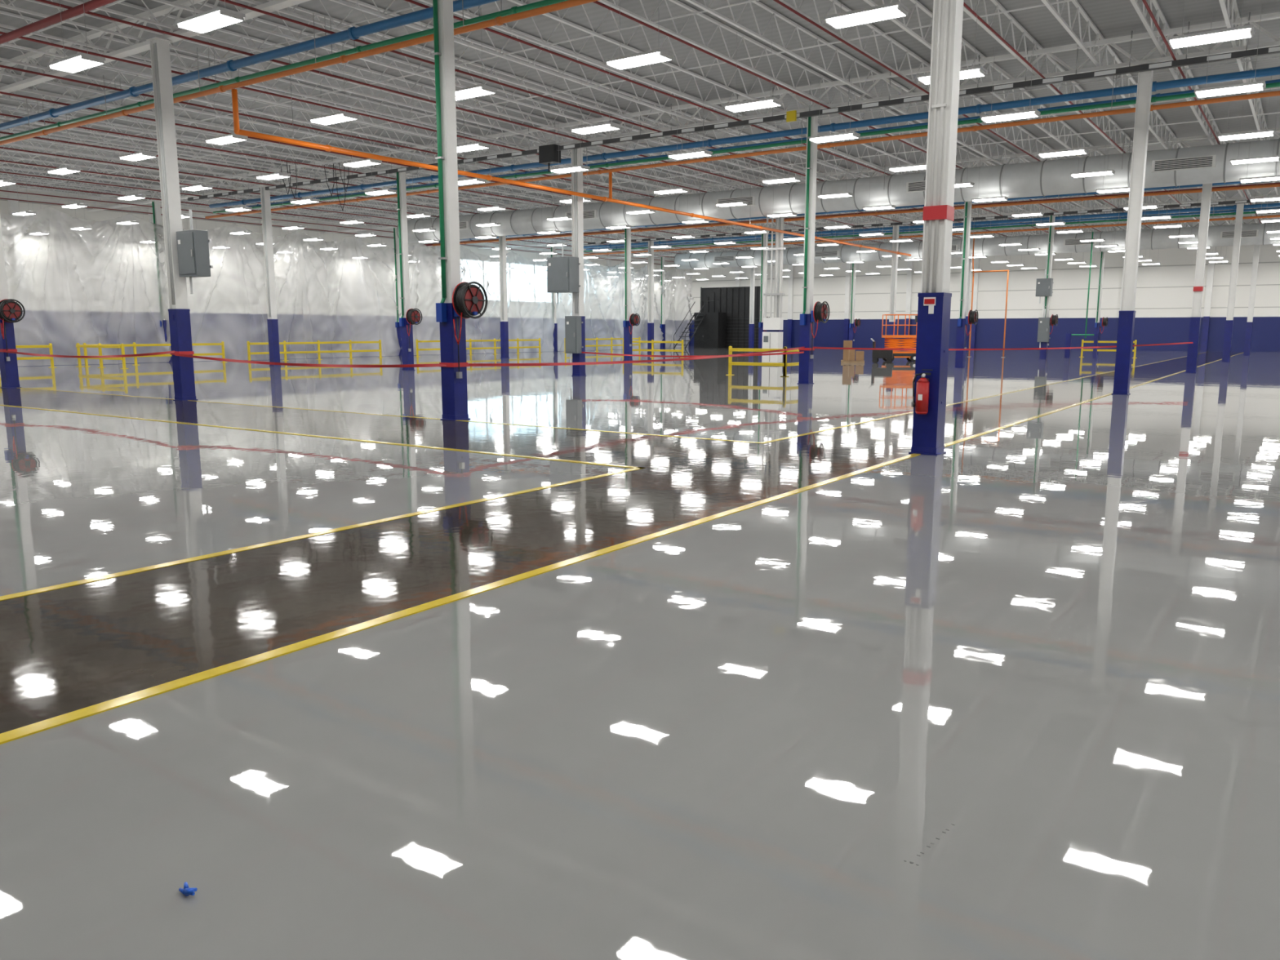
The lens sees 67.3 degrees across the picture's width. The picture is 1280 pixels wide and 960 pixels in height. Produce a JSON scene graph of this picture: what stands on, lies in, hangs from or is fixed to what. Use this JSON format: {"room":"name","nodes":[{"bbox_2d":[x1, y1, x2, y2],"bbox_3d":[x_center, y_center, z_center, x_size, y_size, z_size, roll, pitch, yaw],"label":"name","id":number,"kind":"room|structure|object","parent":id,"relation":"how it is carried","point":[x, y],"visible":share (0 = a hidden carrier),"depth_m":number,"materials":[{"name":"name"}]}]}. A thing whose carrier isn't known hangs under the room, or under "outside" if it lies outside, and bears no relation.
{"room":"factory floor","nodes":[
{"label":"factory floor","id":0,"kind":"room"},
{"bbox_2d":[48,52,105,73],"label":"light fixtures","id":1,"kind":"object","parent":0,"point":[80,61],"depth_m":18.63,"materials":[{"name":"white"}]},
{"bbox_2d":[118,148,156,164],"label":"light fixtures","id":2,"kind":"object","parent":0,"point":[141,155],"depth_m":28.67,"materials":[{"name":"white"}]},
{"bbox_2d":[175,0,245,33],"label":"light fixtures","id":3,"kind":"object","parent":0,"point":[209,20],"depth_m":16.06,"materials":[{"name":"white"}]},
{"bbox_2d":[204,133,248,145],"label":"light fixtures","id":4,"kind":"object","parent":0,"point":[229,138],"depth_m":26.08,"materials":[{"name":"white"}]},
{"bbox_2d":[309,111,358,125],"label":"light fixtures","id":5,"kind":"object","parent":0,"point":[340,117],"depth_m":23.54,"materials":[{"name":"white"}]},
{"bbox_2d":[0,185,674,361],"bbox_3d":[-24.921,-13.101,64.787,0.300,9.300,100.000,6,11,34],"label":"plastic sheeting","id":6,"kind":"structure","parent":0,"point":[226,313],"depth_m":63.27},
{"bbox_2d":[5,185,611,361],"bbox_3d":[-24.835,-13.039,64.391,0.300,9.300,91.840,6,11,34],"label":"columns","id":7,"kind":"structure","parent":6,"relation":"attached to","point":[13,205],"depth_m":57.59,"materials":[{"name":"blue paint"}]},
{"bbox_2d":[460,257,558,304],"bbox_3d":[-11.337,-17.198,83.557,0.120,3.500,13.160,6,11,34],"label":"window","id":8,"kind":"structure","parent":6,"relation":"in","point":[537,279],"depth_m":84.46,"materials":[{"name":"white"}]},
{"bbox_2d":[457,137,490,152],"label":"light fixtures","id":9,"kind":"object","parent":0,"point":[476,145],"depth_m":27.17,"materials":[{"name":"white"}]},
{"bbox_2d":[455,84,497,100],"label":"light fixtures","id":10,"kind":"object","parent":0,"point":[479,90],"depth_m":20.86,"materials":[{"name":"white"}]},
{"bbox_2d":[570,121,621,134],"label":"light fixtures","id":11,"kind":"object","parent":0,"point":[610,126],"depth_m":24.70,"materials":[{"name":"white"}]},
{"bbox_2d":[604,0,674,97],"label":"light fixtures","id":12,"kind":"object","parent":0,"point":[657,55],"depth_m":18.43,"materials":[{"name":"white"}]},
{"bbox_2d":[0,345,1279,959],"bbox_3d":[4.763,-5.223,45.136,72.000,0.200,100.000,6,11,34],"label":"floor","id":13,"kind":"structure","parent":0,"point":[1052,640],"depth_m":4.35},
{"bbox_2d":[0,216,21,388],"bbox_3d":[-18.741,-6.851,27.927,0.400,8.330,0.500,6,11,34],"label":"structural column","id":14,"kind":"structure","parent":13,"relation":"on","point":[8,369],"depth_m":28.31,"materials":[{"name":"metal"}]},
{"bbox_2d":[0,298,25,360],"bbox_3d":[-18.385,-4.383,28.124,0.442,1.792,0.684,6,11,34],"label":"hose reel","id":15,"kind":"object","parent":14,"relation":"attached to","point":[11,311],"visible":1,"depth_m":27.94,"materials":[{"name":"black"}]},
{"bbox_2d":[15,342,53,367],"bbox_3d":[-29.424,-5.115,40.236,0.240,1.100,9.240,6,11,34],"label":"guardrail","id":16,"kind":"object","parent":13,"relation":"on","point":[50,346],"visible":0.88,"depth_m":43.36,"materials":[{"name":"metal"}]},
{"bbox_2d":[75,342,128,368],"bbox_3d":[-24.528,-5.662,43.733,4.240,1.100,0.240,6,11,34],"label":"guardrail","id":17,"kind":"object","parent":13,"relation":"on","point":[78,346],"visible":0.95,"depth_m":43.62,"materials":[{"name":"metal"}]},
{"bbox_2d":[82,341,226,366],"bbox_3d":[-24.002,-6.320,47.944,0.240,1.100,7.240,6,11,34],"label":"guardrail","id":18,"kind":"object","parent":13,"relation":"on","point":[134,344],"visible":0.7,"depth_m":47.77,"materials":[{"name":"metal"}]},
{"bbox_2d":[151,199,172,362],"bbox_3d":[-25.040,-10.351,50.325,0.400,8.330,0.500,6,11,34],"label":"structural column","id":19,"kind":"structure","parent":13,"relation":"on","point":[163,322],"depth_m":50.17,"materials":[{"name":"metal"}]},
{"bbox_2d":[146,36,197,400],"bbox_3d":[-11.133,-6.069,22.919,0.400,8.330,0.400,6,11,34],"label":"structural column","id":20,"kind":"structure","parent":13,"relation":"on","point":[179,313],"depth_m":22.78,"materials":[{"name":"blue paint"}]},
{"bbox_2d":[176,208,213,293],"bbox_3d":[-10.567,-5.394,22.750,0.830,1.950,0.450,6,11,34],"label":"switch box","id":21,"kind":"object","parent":20,"relation":"attached to","point":[193,246],"visible":1,"depth_m":22.58,"materials":[{"name":"silver metal"}]},
{"bbox_2d":[258,184,280,365],"bbox_3d":[-17.432,-9.568,45.317,0.400,8.330,0.400,6,11,34],"label":"structural column","id":22,"kind":"structure","parent":13,"relation":"on","point":[273,323],"depth_m":45.23,"materials":[{"name":"metal"}]},
{"bbox_2d":[246,339,382,360],"bbox_3d":[-18.580,-7.524,55.651,0.240,1.100,9.240,6,11,34],"label":"guardrail","id":23,"kind":"object","parent":13,"relation":"on","point":[284,343],"visible":0.96,"depth_m":55.56,"materials":[{"name":"metal"}]},
{"bbox_2d":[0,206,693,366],"bbox_3d":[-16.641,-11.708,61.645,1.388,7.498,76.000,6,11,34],"label":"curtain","id":24,"kind":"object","parent":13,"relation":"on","point":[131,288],"visible":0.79,"depth_m":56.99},
{"bbox_2d":[391,226,401,355],"bbox_3d":[-15.854,-12.345,63.088,0.400,8.330,0.500,6,11,34],"label":"structural column","id":25,"kind":"structure","parent":13,"relation":"on","point":[397,257],"depth_m":62.98,"materials":[{"name":"metal"}]},
{"bbox_2d":[393,165,415,370],"bbox_3d":[-9.881,-8.773,40.228,0.400,8.330,0.500,6,11,34],"label":"structural column","id":26,"kind":"structure","parent":13,"relation":"on","point":[407,357],"depth_m":40.16,"materials":[{"name":"metal"}]},
{"bbox_2d":[405,308,422,351],"bbox_3d":[-9.525,-6.305,40.425,0.442,1.792,0.684,6,11,34],"label":"hose reel","id":27,"kind":"object","parent":26,"relation":"attached to","point":[412,316],"visible":1,"depth_m":40.21,"materials":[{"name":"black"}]},
{"bbox_2d":[431,0,470,420],"bbox_3d":[-3.582,-5.274,17.830,0.400,8.330,0.500,6,11,34],"label":"structural column","id":28,"kind":"structure","parent":13,"relation":"on","point":[454,390],"depth_m":17.81,"materials":[{"name":"blue paint"}]},
{"bbox_2d":[452,281,487,378],"bbox_3d":[-3.226,-2.805,18.027,0.442,1.792,0.684,6,11,34],"label":"hose reel","id":29,"kind":"object","parent":28,"relation":"attached to","point":[468,299],"visible":1,"depth_m":17.81,"materials":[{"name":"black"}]},
{"bbox_2d":[0,342,1193,367],"bbox_3d":[-1.319,-3.516,27.101,48.618,0.461,17.684,-1,9,-6],"label":"barrier tape","id":30,"kind":"object","parent":28,"relation":"attached to","point":[184,353],"visible":0.96,"depth_m":23.93,"materials":[{"name":"red"}]},
{"bbox_2d":[414,337,541,356],"bbox_3d":[-10.875,-9.235,66.604,0.240,1.100,12.240,6,11,34],"label":"guardrail","id":31,"kind":"object","parent":13,"relation":"on","point":[517,340],"visible":0.84,"depth_m":66.80,"materials":[{"name":"metal"}]},
{"bbox_2d":[498,235,509,358],"bbox_3d":[-8.246,-11.562,58.080,0.400,8.330,0.400,6,11,34],"label":"structural column","id":32,"kind":"structure","parent":13,"relation":"on","point":[502,240],"depth_m":58.09,"materials":[{"name":"metal"}]},
{"bbox_2d":[551,243,558,351],"bbox_3d":[-6.812,-14.307,75.648,0.400,8.330,0.500,6,11,34],"label":"structural column","id":33,"kind":"structure","parent":13,"relation":"on","point":[553,248],"depth_m":75.89,"materials":[{"name":"metal"}]},
{"bbox_2d":[568,142,586,376],"bbox_3d":[-2.273,-7.991,35.220,0.400,8.330,0.400,6,11,34],"label":"structural column","id":34,"kind":"structure","parent":13,"relation":"on","point":[577,215],"depth_m":35.03,"materials":[{"name":"metal"}]},
{"bbox_2d":[546,243,581,303],"bbox_3d":[-2.805,-7.519,35.051,1.130,2.150,0.650,6,11,34],"label":"enclosure","id":35,"kind":"object","parent":34,"relation":"attached to","point":[562,273],"visible":1,"depth_m":34.80,"materials":[{"name":"silver metal"}]},
{"bbox_2d":[564,302,583,362],"bbox_3d":[-2.450,-5.387,35.333,0.630,2.250,0.380,6,11,34],"label":"electrical panel","id":36,"kind":"object","parent":34,"relation":"attached to","point":[572,323],"visible":0.91,"depth_m":35.20,"materials":[{"name":"silver metal"}]},
{"bbox_2d":[0,351,1243,733],"bbox_3d":[1.687,-5.513,46.331,41.550,0.004,97.500,6,11,34],"label":"aisle","id":37,"kind":"object","parent":13,"relation":"on","point":[63,651],"visible":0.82,"depth_m":7.85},
{"bbox_2d":[0,351,1244,744],"bbox_3d":[1.728,-5.511,46.302,41.650,0.008,97.500,6,11,34],"label":"floor marking","id":38,"kind":"object","parent":37,"relation":"on","point":[55,722],"depth_m":7.09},
{"bbox_2d":[622,227,632,360],"bbox_3d":[-0.696,-10.767,52.991,0.400,8.330,0.500,6,11,34],"label":"structural column","id":39,"kind":"structure","parent":13,"relation":"on","point":[628,349],"depth_m":53.03,"materials":[{"name":"metal"}]},
{"bbox_2d":[647,237,653,353],"bbox_3d":[0.796,-13.525,70.641,0.400,8.330,0.400,6,11,34],"label":"structural column","id":40,"kind":"structure","parent":13,"relation":"on","point":[651,257],"depth_m":70.57,"materials":[{"name":"metal"}]},
{"bbox_2d":[622,339,684,358],"bbox_3d":[0.781,-8.172,59.803,4.640,1.100,0.240,6,11,34],"label":"guardrail","id":41,"kind":"object","parent":13,"relation":"on","point":[652,341],"visible":0.78,"depth_m":59.47,"materials":[{"name":"metal"}]},
{"bbox_2d":[659,255,665,348],"bbox_3d":[2.060,-16.231,87.966,0.400,8.330,0.500,6,11,34],"label":"structural column","id":42,"kind":"structure","parent":13,"relation":"on","point":[662,326],"depth_m":87.95,"materials":[{"name":"metal"}]},
{"bbox_2d":[673,299,725,348],"bbox_3d":[5.558,-14.407,89.036,2.680,4.465,4.932,6,11,34],"label":"platform","id":43,"kind":"object","parent":13,"relation":"on","point":[709,328],"visible":0.89,"depth_m":89.82,"materials":[{"name":"grey metal"}]},
{"bbox_2d":[700,286,760,348],"bbox_3d":[8.509,-15.258,90.256,6.619,5.700,0.270,6,11,34],"label":"curtain","id":44,"kind":"object","parent":13,"relation":"on","point":[734,301],"visible":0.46,"depth_m":89.95,"materials":[{"name":"black fabric"}]},
{"bbox_2d":[748,266,755,348],"bbox_3d":[9.668,-15.449,82.958,0.400,8.330,0.400,6,11,34],"label":"structural column","id":45,"kind":"structure","parent":13,"relation":"on","point":[751,326],"depth_m":83.00,"materials":[{"name":"metal"}]},
{"bbox_2d":[725,346,786,377],"bbox_3d":[4.376,-4.441,35.917,2.540,1.100,0.240,6,11,34],"label":"guardrail","id":46,"kind":"object","parent":13,"relation":"on","point":[731,362],"visible":0.98,"depth_m":35.84,"materials":[{"name":"metal"}]},
{"bbox_2d":[758,233,766,354],"bbox_3d":[8.347,-12.729,65.552,0.400,8.330,0.500,6,11,34],"label":"structural column","id":47,"kind":"structure","parent":13,"relation":"on","point":[762,283],"depth_m":65.45,"materials":[{"name":"metal"}]},
{"bbox_2d":[761,332,782,363],"bbox_3d":[6.563,-6.528,47.660,0.900,1.600,0.600,6,11,34],"label":"cabinet","id":48,"kind":"object","parent":13,"relation":"on","point":[770,340],"visible":0.82,"depth_m":47.41,"materials":[{"name":"grey metal"}]},
{"bbox_2d":[773,216,783,332],"bbox_3d":[6.912,-9.985,47.983,0.400,8.330,0.400,6,11,34],"label":"structural column","id":49,"kind":"structure","parent":13,"relation":"on","point":[779,270],"depth_m":47.79,"materials":[{"name":"metal"}]},
{"bbox_2d":[763,216,786,329],"bbox_3d":[6.657,-10.724,47.629,1.050,6.500,0.320,6,11,34],"label":"conduit riser","id":50,"kind":"object","parent":49,"relation":"attached to","point":[769,323],"visible":0.74,"depth_m":47.72,"materials":[{"name":"white paint"}]},
{"bbox_2d":[797,109,817,384],"bbox_3d":[5.278,-7.196,30.131,0.400,8.330,0.500,6,11,34],"label":"structural column","id":51,"kind":"structure","parent":13,"relation":"on","point":[805,373],"depth_m":30.09,"materials":[{"name":"metal"}]},
{"bbox_2d":[810,301,829,358],"bbox_3d":[5.634,-4.727,30.328,0.442,1.792,0.684,6,11,34],"label":"hose reel","id":52,"kind":"object","parent":51,"relation":"attached to","point":[820,313],"visible":1,"depth_m":30.11,"materials":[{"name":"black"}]},
{"bbox_2d":[848,262,856,347],"bbox_3d":[17.219,-14.654,77.869,0.400,8.330,0.500,6,11,34],"label":"structural column","id":53,"kind":"structure","parent":13,"relation":"on","point":[851,334],"depth_m":77.88,"materials":[{"name":"metal"}]},
{"bbox_2d":[840,340,864,363],"bbox_3d":[11.136,-6.710,50.282,1.200,1.150,1.000,2,9,12],"label":"cardboard boxes","id":54,"kind":"object","parent":13,"relation":"on","point":[848,354],"visible":0.91,"depth_m":49.92,"materials":[{"name":"brown cardboard"}]},
{"bbox_2d":[871,337,893,363],"bbox_3d":[12.481,-6.679,49.688,1.120,1.267,0.800,3,9,17],"label":"utility cart","id":55,"kind":"object","parent":13,"relation":"on","point":[876,354],"visible":0.99,"depth_m":49.41,"materials":[{"name":"black plastic"}]},
{"bbox_2d":[888,222,899,338],"bbox_3d":[15.955,-11.947,60.544,0.400,8.330,0.400,6,11,34],"label":"structural column","id":56,"kind":"structure","parent":13,"relation":"on","point":[895,233],"depth_m":60.36,"materials":[{"name":"metal"}]},
{"bbox_2d":[881,314,917,361],"bbox_3d":[14.111,-7.671,51.983,1.906,2.523,1.000,0,9,0],"label":"scissor lift","id":57,"kind":"object","parent":13,"relation":"on","point":[910,355],"visible":0.69,"depth_m":51.70,"materials":[{"name":"orange paint"}]},
{"bbox_2d":[908,0,964,455],"bbox_3d":[4.026,-4.491,12.822,0.400,8.330,0.400,6,11,34],"label":"structural column","id":58,"kind":"structure","parent":13,"relation":"on","point":[934,307],"depth_m":12.89,"materials":[{"name":"blue paint"}]},
{"bbox_2d":[0,0,1279,259],"bbox_3d":[2.794,-13.505,40.975,71.800,0.750,77.360,6,11,34],"label":"girder","id":59,"kind":"object","parent":58,"relation":"on","point":[273,6],"visible":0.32,"depth_m":29.72,"materials":[{"name":"metal"}]},
{"bbox_2d":[912,368,933,413],"bbox_3d":[3.858,-1.205,13.118,0.211,0.605,0.204,-3,10,-21],"label":"fire extinguisher","id":60,"kind":"object","parent":58,"relation":"attached to","point":[921,406],"visible":1,"depth_m":13.07,"materials":[{"name":"red paint"}]},
{"bbox_2d":[954,200,972,368],"bbox_3d":[14.463,-9.190,42.895,0.400,8.330,0.500,6,11,34],"label":"structural column","id":61,"kind":"structure","parent":13,"relation":"on","point":[960,356],"depth_m":42.93,"materials":[{"name":"metal"}]},
{"bbox_2d":[965,257,972,352],"bbox_3d":[24.827,-13.871,72.861,0.400,8.330,0.400,6,11,34],"label":"structural column","id":62,"kind":"structure","parent":13,"relation":"on","point":[970,259],"depth_m":72.72,"materials":[{"name":"metal"}]},
{"bbox_2d":[0,0,1279,265],"bbox_3d":[4.735,-13.406,43.816,71.000,0.236,99.300,6,11,34],"label":"pipes","id":63,"kind":"object","parent":62,"relation":"attached to","point":[71,12],"visible":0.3,"depth_m":31.20,"materials":[{"name":"red"}]},
{"bbox_2d":[0,0,498,130],"bbox_3d":[-5.775,-9.883,20.637,61.900,0.628,0.257,6,11,34],"label":"pipe","id":64,"kind":"object","parent":63,"relation":"attached to","point":[353,33],"visible":0.96,"depth_m":22.73,"materials":[{"name":"metal"}]},
{"bbox_2d":[0,0,568,141],"bbox_3d":[-5.690,-9.782,20.778,61.900,0.871,0.141,6,11,34],"label":"pipe","id":65,"kind":"object","parent":63,"relation":"attached to","point":[513,10],"visible":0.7,"depth_m":22.07,"materials":[{"name":"metal"}]},
{"bbox_2d":[0,0,599,145],"bbox_3d":[-5.947,-9.574,20.436,61.900,1.177,0.154,6,11,34],"label":"pipe","id":66,"kind":"object","parent":63,"relation":"attached to","point":[500,20],"visible":0.98,"depth_m":21.17,"materials":[{"name":"orange"}]},
{"bbox_2d":[204,75,1279,218],"bbox_3d":[2.728,-11.501,32.768,61.900,1.177,0.154,6,11,34],"label":"pipe","id":67,"kind":"object","parent":63,"relation":"attached to","point":[1269,94],"visible":0.81,"depth_m":30.47,"materials":[{"name":"orange"}]},
{"bbox_2d":[208,66,1279,208],"bbox_3d":[2.900,-11.810,32.969,61.900,0.628,0.257,6,11,34],"label":"pipe","id":68,"kind":"object","parent":63,"relation":"attached to","point":[1273,71],"visible":0.82,"depth_m":30.45,"materials":[{"name":"metal"}]},
{"bbox_2d":[213,75,1279,213],"bbox_3d":[2.985,-11.709,33.110,61.900,0.871,0.141,6,11,34],"label":"pipe","id":69,"kind":"object","parent":63,"relation":"attached to","point":[1154,99],"visible":0.51,"depth_m":31.50,"materials":[{"name":"metal"}]},
{"bbox_2d":[223,78,1279,210],"bbox_3d":[3.356,-11.887,33.622,61.900,0.677,0.154,6,11,34],"label":"pipe","id":70,"kind":"object","parent":63,"relation":"attached to","point":[1157,95],"visible":0.39,"depth_m":32.26,"materials":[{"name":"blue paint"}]},
{"bbox_2d":[432,183,1279,245],"bbox_3d":[11.803,-13.368,45.691,61.900,1.477,0.154,6,11,34],"label":"pipe","id":71,"kind":"object","parent":63,"relation":"attached to","point":[1058,200],"visible":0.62,"depth_m":45.12,"materials":[{"name":"orange"}]},
{"bbox_2d":[438,180,1278,242],"bbox_3d":[12.088,-13.573,46.075,61.900,1.190,0.180,6,11,34],"label":"pipe","id":72,"kind":"object","parent":63,"relation":"attached to","point":[1235,182],"visible":0.3,"depth_m":45.55,"materials":[{"name":"blue paint"}]},
{"bbox_2d":[583,201,1269,252],"bbox_3d":[20.791,-15.664,58.422,61.900,0.871,0.141,6,11,34],"label":"pipe","id":73,"kind":"object","parent":63,"relation":"attached to","point":[1246,212],"visible":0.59,"depth_m":58.10,"materials":[{"name":"green paint"}]},
{"bbox_2d":[583,201,1279,255],"bbox_3d":[20.535,-15.455,58.081,61.900,1.177,0.154,6,11,34],"label":"pipe","id":74,"kind":"object","parent":63,"relation":"attached to","point":[1275,215],"visible":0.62,"depth_m":57.93,"materials":[{"name":"orange"}]},
{"bbox_2d":[583,202,1279,248],"bbox_3d":[20.706,-15.764,58.282,61.900,0.628,0.257,6,11,34],"label":"pipe","id":75,"kind":"object","parent":63,"relation":"attached to","point":[1269,205],"visible":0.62,"depth_m":58.05,"materials":[{"name":"blue paint"}]},
{"bbox_2d":[968,237,1008,357],"bbox_3d":[21.738,-11.431,59.931,2.300,7.500,0.445,6,11,34],"label":"stand","id":76,"kind":"object","parent":13,"relation":"on","point":[973,271],"visible":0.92,"depth_m":59.89,"materials":[{"name":"orange"}]},
{"bbox_2d":[1039,211,1056,359],"bbox_3d":[23.506,-11.152,55.455,0.400,8.330,0.500,6,11,34],"label":"structural column","id":77,"kind":"structure","parent":13,"relation":"on","point":[1043,353],"depth_m":55.21,"materials":[{"name":"metal"}]},
{"bbox_2d":[1036,308,1050,347],"bbox_3d":[23.352,-8.732,55.609,0.680,2.300,0.350,6,11,34],"label":"electrical panel","id":78,"kind":"object","parent":77,"relation":"attached to","point":[1043,330],"visible":0.89,"depth_m":55.48,"materials":[{"name":"silver metal"}]},
{"bbox_2d":[1035,269,1053,303],"bbox_3d":[23.213,-11.099,55.214,0.880,1.900,0.550,6,11,34],"label":"switch box","id":79,"kind":"object","parent":77,"relation":"attached to","point":[1043,286],"visible":1,"depth_m":55.02,"materials":[{"name":"silver metal"}]},
{"bbox_2d":[1064,231,1098,358],"bbox_3d":[26.918,-11.162,58.206,1.800,7.500,0.200,6,11,34],"label":"station","id":80,"kind":"object","parent":13,"relation":"on","point":[1068,335],"visible":1,"depth_m":58.24,"materials":[{"name":"green paint"}]},
{"bbox_2d":[1091,251,1105,354],"bbox_3d":[32.378,-13.076,67.772,0.400,8.330,0.500,6,11,34],"label":"structural column","id":81,"kind":"structure","parent":13,"relation":"on","point":[1096,327],"depth_m":67.72,"materials":[{"name":"metal"}]},
{"bbox_2d":[1111,70,1153,395],"bbox_3d":[12.886,-6.413,25.123,0.400,8.330,0.400,6,11,34],"label":"structural column","id":82,"kind":"structure","parent":13,"relation":"on","point":[1126,313],"depth_m":25.05,"materials":[{"name":"blue paint"}]},
{"bbox_2d":[1184,183,1212,373],"bbox_3d":[22.072,-8.407,37.887,0.400,8.330,0.400,6,11,34],"label":"structural column","id":83,"kind":"structure","parent":13,"relation":"on","point":[1195,319],"depth_m":37.88,"materials":[{"name":"metal"}]},
{"bbox_2d":[1221,200,1244,362],"bbox_3d":[31.114,-10.370,50.447,0.400,8.330,0.400,6,11,34],"label":"structural column","id":84,"kind":"structure","parent":13,"relation":"on","point":[1239,212],"depth_m":50.38,"materials":[{"name":"metal"}]},
{"bbox_2d":[1243,244,1260,355],"bbox_3d":[39.986,-12.294,62.764,0.400,8.330,0.400,6,11,34],"label":"structural column","id":85,"kind":"structure","parent":13,"relation":"on","point":[1256,247],"depth_m":62.79,"materials":[{"name":"metal"}]},
{"bbox_2d":[0,0,1279,258],"bbox_3d":[4.763,-14.609,43.670,72.000,0.200,100.000,6,11,34],"label":"ceiling","id":86,"kind":"structure","parent":0,"point":[1112,18],"depth_m":29.65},
{"bbox_2d":[0,0,1279,264],"bbox_3d":[4.721,-14.105,43.779,70.184,0.770,99.900,6,11,34],"label":"joist","id":87,"kind":"object","parent":86,"relation":"attached to","point":[1262,126],"visible":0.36,"depth_m":31.75,"materials":[{"name":"white"}]},
{"bbox_2d":[342,158,382,167],"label":"light fixtures","id":88,"kind":"object","parent":87,"relation":"hanging from","point":[368,162],"depth_m":29.81,"materials":[{"name":"white"}]},
{"bbox_2d":[549,164,590,185],"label":"light fixtures","id":89,"kind":"object","parent":87,"relation":"hanging from","point":[579,167],"depth_m":31.02,"materials":[{"name":"white"}]},
{"bbox_2d":[231,57,911,256],"bbox_3d":[3.797,-12.424,42.427,0.170,2.135,47.673,6,11,34],"label":"gas pipe","id":90,"kind":"object","parent":87,"relation":"hanging from","point":[234,91],"visible":0.91,"depth_m":30.48,"materials":[{"name":"metal"}]},
{"bbox_2d":[0,0,1279,264],"bbox_3d":[4.763,-13.784,43.799,71.800,0.030,95.030,6,11,34],"label":"joist bridging","id":91,"kind":"object","parent":87,"relation":"attached to","point":[119,1],"visible":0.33,"depth_m":28.88,"materials":[{"name":"white"}]},
{"bbox_2d":[667,144,712,173],"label":"light fixtures","id":92,"kind":"object","parent":87,"relation":"hanging from","point":[703,153],"depth_m":28.45,"materials":[{"name":"white"}]},
{"bbox_2d":[187,12,1279,200],"bbox_3d":[2.308,-11.481,31.095,60.700,1.700,0.400,6,11,34],"label":"electrical busway","id":93,"kind":"object","parent":87,"relation":"hanging from","point":[548,154],"visible":0.8,"depth_m":29.20,"materials":[{"name":"grey"}]},
{"bbox_2d":[723,97,782,112],"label":"light fixtures","id":94,"kind":"object","parent":87,"relation":"hanging from","point":[772,101],"depth_m":22.12,"materials":[{"name":"white"}]},
{"bbox_2d":[808,120,860,142],"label":"light fixtures","id":95,"kind":"object","parent":87,"relation":"hanging from","point":[851,135],"depth_m":25.85,"materials":[{"name":"white"}]},
{"bbox_2d":[396,126,1279,243],"bbox_3d":[9.516,-12.930,42.010,58.026,2.206,1.466,6,11,34],"label":"air duct","id":96,"kind":"object","parent":87,"relation":"hanging from","point":[1207,164],"visible":0.76,"depth_m":40.50,"materials":[{"name":"grey"}]},
{"bbox_2d":[823,0,909,29],"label":"light fixtures","id":97,"kind":"object","parent":87,"relation":"hanging from","point":[894,10],"depth_m":15.82,"materials":[{"name":"white"}]},
{"bbox_2d":[888,157,926,172],"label":"light fixtures","id":98,"kind":"object","parent":87,"relation":"hanging from","point":[917,166],"depth_m":30.77,"materials":[{"name":"white"}]},
{"bbox_2d":[583,183,1279,244],"bbox_3d":[20.171,-15.794,56.435,60.700,1.000,0.130,6,11,34],"label":"electrical busway","id":99,"kind":"object","parent":87,"relation":"hanging from","point":[1170,206],"visible":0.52,"depth_m":56.45,"materials":[{"name":"grey"}]},
{"bbox_2d":[586,204,1279,250],"bbox_3d":[21.162,-15.842,58.935,61.900,0.677,0.154,6,11,34],"label":"pipe","id":100,"kind":"object","parent":87,"relation":"hanging from","point":[1244,210],"visible":0.56,"depth_m":58.80,"materials":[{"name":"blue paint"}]},
{"bbox_2d":[960,65,987,79],"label":"light fixtures","id":101,"kind":"object","parent":87,"relation":"hanging from","point":[977,71],"depth_m":19.30,"materials":[{"name":"white"}]},
{"bbox_2d":[673,222,1279,269],"bbox_3d":[27.094,-16.824,67.000,58.026,2.226,1.446,6,11,34],"label":"air duct","id":102,"kind":"object","parent":87,"relation":"hanging from","point":[1251,233],"visible":0.74,"depth_m":66.99,"materials":[{"name":"grey"}]},
{"bbox_2d":[980,105,1040,123],"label":"light fixtures","id":103,"kind":"object","parent":87,"relation":"hanging from","point":[1035,113],"depth_m":23.28,"materials":[{"name":"white"}]},
{"bbox_2d":[1037,146,1088,158],"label":"light fixtures","id":104,"kind":"object","parent":87,"relation":"hanging from","point":[1082,150],"depth_m":28.14,"materials":[{"name":"white"}]},
{"bbox_2d":[1070,169,1115,177],"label":"light fixtures","id":105,"kind":"object","parent":87,"relation":"hanging from","point":[1104,172],"depth_m":31.86,"materials":[{"name":"white"}]},
{"bbox_2d":[1167,20,1254,51],"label":"light fixtures","id":106,"kind":"object","parent":87,"relation":"hanging from","point":[1246,31],"depth_m":16.99,"materials":[{"name":"white"}]},
{"bbox_2d":[1194,75,1266,97],"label":"light fixtures","id":107,"kind":"object","parent":87,"relation":"hanging from","point":[1255,86],"depth_m":20.72,"materials":[{"name":"white"}]},
{"bbox_2d":[1217,127,1275,143],"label":"light fixtures","id":108,"kind":"object","parent":87,"relation":"hanging from","point":[1264,133],"depth_m":25.59,"materials":[{"name":"white"}]},
{"bbox_2d":[1229,151,1279,169],"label":"light fixtures","id":109,"kind":"object","parent":87,"relation":"hanging from","point":[1276,157],"depth_m":29.31,"materials":[{"name":"white"}]},
{"bbox_2d":[1249,194,1279,225],"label":"light fixtures","id":110,"kind":"object","parent":87,"relation":"hanging from","point":[1269,198],"depth_m":41.72,"materials":[{"name":"white"}]},
{"bbox_2d":[674,244,1279,351],"bbox_3d":[33.385,-16.273,85.090,72.000,9.300,0.300,6,11,34],"label":"wall","id":111,"kind":"structure","parent":0,"point":[1166,288],"depth_m":83.33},
{"bbox_2d":[673,246,1279,351],"bbox_3d":[33.213,-16.235,84.847,72.000,9.300,0.300,6,11,34],"label":"trim","id":112,"kind":"structure","parent":111,"relation":"attached to","point":[1211,268],"depth_m":89.93,"materials":[{"name":"blue paint"}]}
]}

